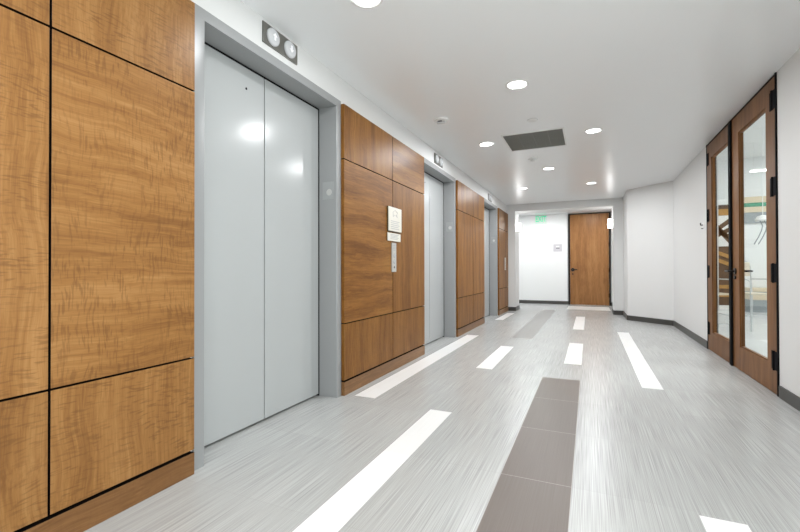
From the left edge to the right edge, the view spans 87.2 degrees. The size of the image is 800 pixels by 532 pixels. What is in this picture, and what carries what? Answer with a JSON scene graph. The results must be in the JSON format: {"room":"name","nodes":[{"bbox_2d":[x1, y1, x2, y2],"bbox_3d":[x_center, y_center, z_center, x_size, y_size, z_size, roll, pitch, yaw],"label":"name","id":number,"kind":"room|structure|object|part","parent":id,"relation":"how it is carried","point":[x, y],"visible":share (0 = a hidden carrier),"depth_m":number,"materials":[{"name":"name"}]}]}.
{"room":"elevator lobby","nodes":[
{"label":"elevator lobby","id":0,"kind":"room"},
{"bbox_2d":[190,0,505,450],"bbox_3d":[-0.440,-0.261,4.132,0.250,2.765,15.170,0,0,24],"label":"wall","id":1,"kind":"structure","parent":0,"point":[236,14],"depth_m":3.53,"materials":[{"name":"white paint"}]},
{"bbox_2d":[0,0,194,531],"bbox_3d":[-1.571,-0.158,1.256,0.047,2.522,2.197,0,0,24],"label":"wood panelling","id":2,"kind":"object","parent":1,"relation":"attached to","point":[97,97],"visible":1,"depth_m":1.79,"materials":[{"name":"brown wood"}]},
{"bbox_3d":[-1.700,0.726,0.943,0.032,0.484,1.532,0,0,24],"label":"panel","id":3,"kind":"part","parent":2,"relation":"part of","materials":[{"name":"brown wood"}]},
{"bbox_3d":[-1.702,-0.232,0.950,0.032,1.416,1.532,0,0,24],"label":"panel","id":4,"kind":"part","parent":2,"relation":"part of","materials":[{"name":"brown wood"}]},
{"bbox_3d":[-1.704,-1.185,0.957,0.032,0.473,1.532,0,0,24],"label":"panel","id":5,"kind":"part","parent":2,"relation":"part of","materials":[{"name":"brown wood"}]},
{"bbox_3d":[-1.247,0.733,1.949,0.032,0.484,0.657,0,0,24],"label":"panel","id":6,"kind":"part","parent":2,"relation":"part of","materials":[{"name":"brown wood"}]},
{"bbox_3d":[-1.251,-1.178,1.963,0.032,0.473,0.657,0,0,24],"label":"panel","id":7,"kind":"part","parent":2,"relation":"part of","materials":[{"name":"brown wood"}]},
{"bbox_3d":[-1.249,-0.226,1.956,0.032,1.416,0.657,0,0,24],"label":"panel","id":8,"kind":"part","parent":2,"relation":"part of","materials":[{"name":"brown wood"}]},
{"bbox_2d":[192,3,340,470],"bbox_3d":[-0.923,-0.158,3.005,0.240,2.545,1.480,0,0,24],"label":"elevator","id":9,"kind":"object","parent":1,"relation":"attached to","point":[267,218],"visible":0.77,"depth_m":2.98,"materials":[{"name":"grey metal"}]},
{"bbox_3d":[-1.130,-0.130,2.734,0.036,2.454,0.655,0,0,24],"label":"door","id":10,"kind":"part","parent":9,"relation":"part of","materials":[{"name":"grey metal"}]},
{"bbox_3d":[-0.857,-0.126,3.340,0.036,2.454,0.655,0,0,24],"label":"door","id":11,"kind":"part","parent":9,"relation":"part of","materials":[{"name":"grey metal"}]},
{"bbox_3d":[-0.617,-0.647,3.604,0.110,0.150,0.003,0,0,24],"label":"floor plate","id":12,"kind":"part","parent":9,"relation":"part of","materials":[{"name":"grey metal"}]},
{"bbox_2d":[262,20,296,64],"bbox_3d":[-0.827,-1.558,2.943,0.034,0.140,0.360,0,0,24],"label":"lantern","id":13,"kind":"object","parent":1,"relation":"attached to","point":[271,37],"visible":1,"depth_m":2.92,"materials":[{"name":"silver metal"}]},
{"bbox_2d":[341,104,424,395],"bbox_3d":[-0.104,-0.137,4.511,0.047,2.522,1.934,0,0,24],"label":"wood panelling","id":14,"kind":"object","parent":1,"relation":"attached to","point":[383,310],"visible":0.99,"depth_m":4.18,"materials":[{"name":"brown wood"}]},
{"bbox_3d":[-0.297,-1.165,4.081,0.032,0.473,0.980,0,0,24],"label":"panel","id":15,"kind":"part","parent":14,"relation":"part of","materials":[{"name":"brown wood"}]},
{"bbox_3d":[-0.295,-0.212,4.074,0.032,1.416,0.980,0,0,24],"label":"panel","id":16,"kind":"part","parent":14,"relation":"part of","materials":[{"name":"brown wood"}]},
{"bbox_3d":[-0.293,0.746,4.067,0.032,0.484,0.980,0,0,24],"label":"panel","id":17,"kind":"part","parent":14,"relation":"part of","materials":[{"name":"brown wood"}]},
{"bbox_2d":[391,243,395,271],"bbox_3d":[-0.063,-0.092,4.521,0.020,0.312,0.110,0,0,24],"label":"panel","id":18,"kind":"object","parent":14,"relation":"attached to","point":[393,245],"visible":1,"depth_m":4.50,"materials":[{"name":"grey metal"}]},
{"bbox_2d":[387,232,400,241],"bbox_3d":[-0.066,-0.308,4.523,0.015,0.085,0.325,0,0,24],"label":"plaque","id":19,"kind":"object","parent":14,"relation":"attached to","point":[390,236],"visible":1,"depth_m":4.50,"materials":[{"name":"beige"}]},
{"bbox_2d":[387,206,401,233],"bbox_3d":[-0.058,-0.494,4.532,0.024,0.265,0.330,0,0,24],"label":"notice sign","id":20,"kind":"object","parent":14,"relation":"attached to","point":[394,224],"visible":1,"depth_m":4.51,"materials":[{"name":"beige"}]},
{"bbox_3d":[0.102,-1.159,4.966,0.032,0.473,0.946,0,0,24],"label":"panel","id":21,"kind":"part","parent":14,"relation":"part of","materials":[{"name":"brown wood"}]},
{"bbox_3d":[0.104,-0.206,4.959,0.032,1.416,0.946,0,0,24],"label":"panel","id":22,"kind":"part","parent":14,"relation":"part of","materials":[{"name":"brown wood"}]},
{"bbox_3d":[0.106,0.752,4.952,0.032,0.484,0.946,0,0,24],"label":"panel","id":23,"kind":"part","parent":14,"relation":"part of","materials":[{"name":"brown wood"}]},
{"bbox_2d":[434,153,442,167],"bbox_3d":[0.564,-1.515,6.029,0.034,0.140,0.360,0,0,24],"label":"lantern","id":24,"kind":"object","parent":1,"relation":"attached to","point":[438,160],"visible":1,"depth_m":5.96,"materials":[{"name":"silver metal"}]},
{"bbox_2d":[423,158,455,344],"bbox_3d":[0.486,-0.138,6.133,0.240,2.545,1.480,0,0,24],"label":"elevator","id":25,"kind":"object","parent":1,"relation":"attached to","point":[439,194],"visible":0.63,"depth_m":6.57,"materials":[{"name":"grey metal"}]},
{"bbox_3d":[0.279,-0.110,5.861,0.036,2.454,0.655,0,0,24],"label":"door","id":26,"kind":"part","parent":25,"relation":"part of","materials":[{"name":"grey metal"}]},
{"bbox_3d":[0.552,-0.106,6.468,0.036,2.454,0.655,0,0,24],"label":"door","id":27,"kind":"part","parent":25,"relation":"part of","materials":[{"name":"grey metal"}]},
{"bbox_3d":[0.792,-0.627,6.731,0.110,0.150,0.003,0,0,24],"label":"floor plate","id":28,"kind":"part","parent":25,"relation":"part of","materials":[{"name":"grey metal"}]},
{"bbox_2d":[456,180,484,336],"bbox_3d":[1.296,-0.117,7.619,0.047,2.522,1.875,0,0,24],"label":"wood panelling","id":29,"kind":"object","parent":1,"relation":"attached to","point":[470,289],"visible":1,"depth_m":7.36,"materials":[{"name":"brown wood"}]},
{"bbox_3d":[1.113,-1.145,7.209,0.032,0.473,0.966,0,0,24],"label":"panel","id":30,"kind":"part","parent":29,"relation":"part of","materials":[{"name":"brown wood"}]},
{"bbox_3d":[1.115,-0.192,7.202,0.032,1.416,0.966,0,0,24],"label":"panel","id":31,"kind":"part","parent":29,"relation":"part of","materials":[{"name":"brown wood"}]},
{"bbox_3d":[1.117,0.766,7.195,0.032,0.484,0.966,0,0,24],"label":"panel","id":32,"kind":"part","parent":29,"relation":"part of","materials":[{"name":"brown wood"}]},
{"bbox_3d":[1.499,-1.139,8.068,0.032,0.473,0.901,0,0,24],"label":"panel","id":33,"kind":"part","parent":29,"relation":"part of","materials":[{"name":"brown wood"}]},
{"bbox_3d":[1.502,-0.187,8.060,0.032,1.416,0.901,0,0,24],"label":"panel","id":34,"kind":"part","parent":29,"relation":"part of","materials":[{"name":"brown wood"}]},
{"bbox_3d":[1.504,0.772,8.053,0.032,0.484,0.901,0,0,24],"label":"panel","id":35,"kind":"part","parent":29,"relation":"part of","materials":[{"name":"brown wood"}]},
{"bbox_2d":[483,197,497,316],"bbox_3d":[1.875,-0.118,9.214,0.240,2.545,1.480,0,0,24],"label":"entrance","id":36,"kind":"object","parent":1,"relation":"attached to","point":[490,210],"visible":0.39,"depth_m":9.79,"materials":[{"name":"grey metal"}]},
{"bbox_3d":[1.940,-0.087,9.549,0.036,2.454,0.655,0,0,24],"label":"door","id":37,"kind":"part","parent":36,"relation":"part of","materials":[{"name":"grey metal"}]},
{"bbox_2d":[497,208,507,314],"bbox_3d":[2.552,-0.100,10.406,0.047,2.522,1.210,0,0,24],"label":"wood panelling","id":38,"kind":"object","parent":1,"relation":"attached to","point":[502,216],"visible":1,"depth_m":10.25,"materials":[{"name":"brown"}]},
{"bbox_3d":[2.464,-1.125,10.209,0.032,0.473,0.766,0,0,24],"label":"panel","id":39,"kind":"part","parent":38,"relation":"part of","materials":[{"name":"brown wood"}]},
{"bbox_3d":[2.466,-0.173,10.201,0.032,1.416,0.766,0,0,24],"label":"panel","id":40,"kind":"part","parent":38,"relation":"part of","materials":[{"name":"brown wood"}]},
{"bbox_3d":[2.468,0.786,10.194,0.032,0.484,0.766,0,0,24],"label":"panel","id":41,"kind":"part","parent":38,"relation":"part of","materials":[{"name":"brown wood"}]},
{"bbox_3d":[2.714,-1.122,10.764,0.032,0.473,0.436,0,0,24],"label":"panel","id":42,"kind":"part","parent":38,"relation":"part of","materials":[{"name":"brown wood"}]},
{"bbox_3d":[2.716,-0.169,10.757,0.032,1.416,0.436,0,0,24],"label":"panel","id":43,"kind":"part","parent":38,"relation":"part of","materials":[{"name":"brown wood"}]},
{"bbox_3d":[2.719,0.789,10.750,0.032,0.484,0.436,0,0,24],"label":"panel","id":44,"kind":"part","parent":38,"relation":"part of","materials":[{"name":"brown wood"}]},
{"bbox_2d":[508,305,519,310],"bbox_3d":[3.026,1.116,11.221,0.240,0.100,0.648,0,0,24],"label":"baseboard","id":45,"kind":"structure","parent":1,"relation":"attached to","point":[516,308],"depth_m":10.94,"materials":[{"name":"grey"}]},
{"bbox_2d":[84,303,799,531],"bbox_3d":[1.113,1.124,4.976,5.130,0.001,18.000,0,0,24],"label":"floor","id":46,"kind":"structure","parent":0,"point":[535,417],"depth_m":2.55,"materials":[{"name":"grey tile"}]},
{"bbox_2d":[240,0,799,215],"bbox_3d":[1.066,-1.691,4.960,5.287,0.100,18.100,0,0,24],"label":"ceiling","id":47,"kind":"structure","parent":0,"point":[661,79],"depth_m":3.55,"materials":[{"name":"white paint"}]},
{"bbox_2d":[350,0,382,8],"bbox_3d":[-0.208,-1.652,2.594,0.210,0.007,0.210,0,0,24],"label":"recessed light","id":48,"kind":"object","parent":47,"relation":"in","point":[364,4],"visible":1,"depth_m":2.64,"materials":[{"name":"white plastic"}]},
{"bbox_2d":[434,117,447,123],"bbox_3d":[0.461,-1.619,4.695,0.160,0.045,0.160,0,0,24],"label":"fire alarm strobe","id":49,"kind":"object","parent":47,"relation":"attached to","point":[439,120],"visible":1,"depth_m":4.65,"materials":[{"name":"white plastic"}]},
{"bbox_2d":[479,142,494,146],"bbox_3d":[1.160,-1.632,5.630,0.210,0.007,0.210,0,0,24],"label":"recessed light","id":50,"kind":"object","parent":47,"relation":"in","point":[484,144],"visible":1,"depth_m":5.63,"materials":[{"name":"white"}]},
{"bbox_2d":[505,79,528,89],"bbox_3d":[1.062,-1.646,3.815,0.210,0.007,0.210,0,0,24],"label":"recessed light","id":51,"kind":"object","parent":47,"relation":"in","point":[516,84],"visible":1,"depth_m":3.81,"materials":[{"name":"white"}]},
{"bbox_2d":[527,118,537,121],"bbox_3d":[1.492,-1.637,4.728,0.116,0.013,0.116,0,0,24],"label":"ceiling sensor","id":52,"kind":"object","parent":47,"relation":"attached to","point":[531,119],"visible":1,"depth_m":4.71,"materials":[{"name":"white plastic"}]},
{"bbox_2d":[528,157,537,161],"bbox_3d":[2.017,-1.606,6.363,0.150,0.052,0.150,0,0,24],"label":"smoke detector","id":53,"kind":"object","parent":47,"relation":"attached to","point":[532,159],"visible":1,"depth_m":6.32,"materials":[{"name":"white plastic"}]},
{"bbox_2d":[501,127,566,151],"bbox_3d":[1.760,-1.633,5.470,0.742,0.010,0.771,0,0,24],"label":"ceiling vent","id":54,"kind":"object","parent":47,"relation":"in","point":[554,137],"visible":1,"depth_m":5.42,"materials":[{"name":"grey metal"}]},
{"bbox_2d":[536,216,545,221],"bbox_3d":[3.901,-1.383,11.633,0.320,0.430,0.060,0,0,24],"label":"exit sign","id":55,"kind":"object","parent":47,"relation":"hanging from","point":[536,216],"visible":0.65,"depth_m":11.62,"materials":[{"name":"green plastic"}]},
{"bbox_2d":[542,167,554,169],"bbox_3d":[2.478,-1.625,7.010,0.210,0.007,0.210,0,0,24],"label":"recessed light","id":56,"kind":"object","parent":47,"relation":"in","point":[545,168],"visible":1,"depth_m":7.00,"materials":[{"name":"white"}]},
{"bbox_2d":[584,128,602,133],"bbox_3d":[2.347,-1.639,5.095,0.210,0.007,0.210,0,0,24],"label":"recessed light","id":57,"kind":"object","parent":47,"relation":"in","point":[591,130],"visible":1,"depth_m":5.08,"materials":[{"name":"white"}]},
{"bbox_2d":[506,198,623,310],"bbox_3d":[4.039,-0.222,10.779,2.957,2.765,0.630,0,0,24],"label":"wall opening","id":58,"kind":"structure","parent":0,"point":[513,211],"depth_m":10.44,"materials":[{"name":"white paint"}]},
{"bbox_2d":[517,223,520,231],"bbox_3d":[3.163,-1.019,11.173,0.100,0.230,0.170,0,0,24],"label":"wall sconce","id":59,"kind":"object","parent":58,"relation":"attached to","point":[518,224],"visible":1,"depth_m":11.10,"materials":[{"name":"white glass"}]},
{"bbox_2d":[608,219,612,228],"bbox_3d":[5.146,-1.030,10.280,0.100,0.230,0.170,0,0,24],"label":"wall sconce","id":60,"kind":"object","parent":58,"relation":"attached to","point":[610,221],"visible":1,"depth_m":10.20,"materials":[{"name":"white glass"}]},
{"bbox_2d":[612,308,622,314],"bbox_3d":[5.287,1.104,10.202,0.227,0.100,0.648,0,0,24],"label":"baseboard","id":61,"kind":"structure","parent":58,"relation":"attached to","point":[615,312],"depth_m":9.92,"materials":[{"name":"grey"}]},
{"bbox_2d":[519,212,611,305],"bbox_3d":[4.553,-0.205,13.152,4.700,2.765,0.120,0,0,24],"label":"wall","id":62,"kind":"structure","parent":0,"point":[543,272],"depth_m":13.10,"materials":[{"name":"white paint"}]},
{"bbox_2d":[519,300,568,304],"bbox_3d":[3.765,1.131,13.425,3.033,0.100,0.014,0,0,24],"label":"baseboard","id":63,"kind":"structure","parent":62,"relation":"attached to","point":[520,301],"depth_m":13.11,"materials":[{"name":"grey"}]},
{"bbox_2d":[553,244,561,251],"bbox_3d":[4.859,-0.560,12.946,0.250,0.230,0.010,0,0,24],"label":"room sign","id":64,"kind":"object","parent":62,"relation":"attached to","point":[556,247],"visible":1,"depth_m":12.94,"materials":[{"name":"grey plastic"}]},
{"bbox_2d":[568,212,610,305],"bbox_3d":[5.662,-0.211,12.570,1.150,2.763,0.130,0,0,24],"label":"door","id":65,"kind":"structure","parent":62,"relation":"in","point":[589,235],"depth_m":12.58,"materials":[{"name":"brown wood"}]},
{"bbox_2d":[623,181,673,319],"bbox_3d":[5.182,-0.235,9.249,0.610,2.765,2.480,0,0,7],"label":"wall","id":66,"kind":"structure","parent":0,"point":[648,233],"depth_m":8.46,"materials":[{"name":"white paint"}]},
{"bbox_2d":[623,311,706,347],"bbox_3d":[4.878,1.087,7.764,0.574,0.100,4.302,0,0,11],"label":"baseboard","id":67,"kind":"structure","parent":66,"relation":"attached to","point":[697,338],"depth_m":8.02,"materials":[{"name":"grey"}]},
{"bbox_2d":[673,147,718,339],"bbox_3d":[4.757,-0.252,6.844,0.120,2.765,2.575,0,0,24],"label":"wall","id":68,"kind":"structure","parent":0,"point":[689,187],"depth_m":6.58,"materials":[{"name":"white paint"}]},
{"bbox_2d":[718,114,765,159],"bbox_3d":[7.141,-2.879,5.905,6.000,0.106,10.800,0,0,24],"label":"ceiling","id":69,"kind":"structure","parent":0,"point":[753,134],"depth_m":9.47,"materials":[{"name":"white paint"}]},
{"bbox_2d":[750,143,765,171],"bbox_3d":[8.224,-2.478,9.472,0.500,0.660,0.090,0,0,24],"label":"linear light","id":70,"kind":"object","parent":69,"relation":"hanging from","point":[753,169],"visible":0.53,"depth_m":9.54,"materials":[{"name":"white plastic"}]},
{"bbox_2d":[754,135,765,244],"bbox_3d":[7.369,-1.626,8.536,0.258,2.374,0.258,0,0,-21],"label":"pendant lamp","id":71,"kind":"object","parent":69,"relation":"hanging from","point":[762,218],"visible":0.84,"depth_m":8.53,"materials":[{"name":"white plastic"}]},
{"bbox_3d":[7.370,-0.973,8.531,0.260,0.120,0.260,0,0,24],"label":"lamp shade","id":72,"kind":"part","parent":71,"relation":"part of","materials":[{"name":"white plastic"}]},
{"bbox_3d":[7.368,-1.918,8.538,0.012,1.790,0.012,0,0,24],"label":"rod","id":73,"kind":"part","parent":71,"relation":"part of","materials":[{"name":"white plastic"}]},
{"bbox_2d":[718,156,766,306],"bbox_3d":[9.343,-0.826,10.767,6.000,3.950,0.100,0,0,24],"label":"wall","id":74,"kind":"structure","parent":0,"point":[756,254],"depth_m":10.83,"materials":[{"name":"white paint"}]},
{"bbox_2d":[744,212,765,222],"bbox_3d":[9.745,-1.244,10.507,2.050,0.271,0.050,0,0,24],"label":"wall rail","id":75,"kind":"object","parent":74,"relation":"attached to","point":[748,217],"visible":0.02,"depth_m":10.79,"materials":[{"name":"grey paint"}]},
{"bbox_2d":[744,196,765,202],"bbox_3d":[9.744,-1.707,10.510,2.050,0.151,0.050,0,0,24],"label":"wall rail","id":76,"kind":"object","parent":74,"relation":"attached to","point":[758,199],"visible":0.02,"depth_m":10.77,"materials":[{"name":"beige laminate"}]},
{"bbox_2d":[744,206,765,212],"bbox_3d":[9.744,-1.455,10.508,2.050,0.138,0.050,0,0,24],"label":"wall rail","id":77,"kind":"object","parent":74,"relation":"attached to","point":[746,209],"visible":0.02,"depth_m":10.77,"materials":[{"name":"beige laminate"}]},
{"bbox_2d":[744,202,765,206],"bbox_3d":[9.744,-1.578,10.509,2.050,0.094,0.050,0,0,24],"label":"wall rail","id":78,"kind":"object","parent":74,"relation":"attached to","point":[760,203],"visible":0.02,"depth_m":10.78,"materials":[{"name":"green paint"}]},
{"bbox_2d":[719,311,767,357],"bbox_3d":[7.300,1.117,5.807,5.470,0.001,10.600,0,0,24],"label":"floor","id":79,"kind":"structure","parent":0,"point":[756,340],"depth_m":7.14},
{"bbox_2d":[718,205,728,304],"bbox_3d":[6.725,-0.080,9.036,0.900,2.445,0.070,0,0,24],"label":"lattice screen","id":80,"kind":"object","parent":79,"relation":"on","point":[722,209],"visible":0.04,"depth_m":8.95,"materials":[{"name":"brown wood"}]},
{"bbox_3d":[6.725,-0.080,9.036,0.900,2.445,0.070,0,0,24],"label":"frame","id":81,"kind":"part","parent":80,"relation":"part of","materials":[{"name":"brown wood"}]},
{"bbox_3d":[6.731,0.210,9.045,0.720,1.253,0.025,0,0,24],"label":"panel","id":82,"kind":"part","parent":80,"relation":"part of","materials":[{"name":"brown wood"}]},
{"bbox_2d":[719,307,728,323],"bbox_3d":[6.431,0.989,8.503,0.630,0.300,0.400,0,0,24],"label":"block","id":83,"kind":"object","parent":79,"relation":"on","point":[724,319],"visible":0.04,"depth_m":8.30,"materials":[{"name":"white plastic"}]},
{"bbox_2d":[719,278,728,315],"bbox_3d":[5.506,0.510,7.407,0.442,1.247,0.458,0,0,7],"label":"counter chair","id":84,"kind":"object","parent":79,"relation":"on","point":[719,278],"visible":0.05,"depth_m":7.26,"materials":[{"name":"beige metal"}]},
{"bbox_2d":[744,260,766,331],"bbox_3d":[6.229,0.509,7.463,0.442,1.247,0.458,0,0,-4],"label":"counter chair","id":85,"kind":"object","parent":79,"relation":"on","point":[747,264],"visible":0.48,"depth_m":7.46,"materials":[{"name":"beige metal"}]},
{"bbox_3d":[6.213,0.058,7.660,0.340,0.250,0.025,0,0,-4],"label":"backrest","id":86,"kind":"part","parent":85,"relation":"part of","materials":[{"name":"beige"}]},
{"bbox_3d":[6.321,0.510,7.671,0.222,1.247,0.065,0,0,7],"label":"leg","id":87,"kind":"part","parent":85,"relation":"part of","materials":[{"name":"silver metal"}]},
{"bbox_3d":[6.051,0.701,7.239,0.022,0.861,0.044,0,0,22],"label":"leg","id":88,"kind":"part","parent":85,"relation":"part of","materials":[{"name":"silver metal"}]},
{"bbox_3d":[6.231,0.486,7.445,0.400,0.030,0.400,0,0,-4],"label":"seat","id":89,"kind":"part","parent":85,"relation":"part of","materials":[{"name":"beige"}]},
{"bbox_2d":[745,287,766,312],"bbox_3d":[9.993,0.844,10.119,2.600,0.599,0.430,0,0,24],"label":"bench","id":90,"kind":"object","parent":79,"relation":"on","point":[759,301],"visible":0.15,"depth_m":10.41,"materials":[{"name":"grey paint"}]},
{"bbox_2d":[777,48,799,396],"bbox_3d":[1.508,-0.891,-0.359,0.120,3.950,8.575,0,0,24],"label":"wall","id":91,"kind":"structure","parent":0,"point":[788,75],"depth_m":3.37,"materials":[{"name":"white paint"}]},
{"bbox_2d":[706,72,779,396],"bbox_3d":[3.708,-0.265,4.627,0.191,2.763,2.330,0,0,24],"label":"door","id":92,"kind":"structure","parent":91,"relation":"in","point":[766,371],"depth_m":4.47,"materials":[{"name":"brown wood"}]},
{"bbox_2d":[779,386,799,411],"bbox_3d":[1.445,1.034,-0.359,0.014,0.100,8.553,0,0,24],"label":"baseboard","id":93,"kind":"structure","parent":91,"relation":"attached to","point":[785,395],"depth_m":3.35,"materials":[{"name":"grey"}]}
]}

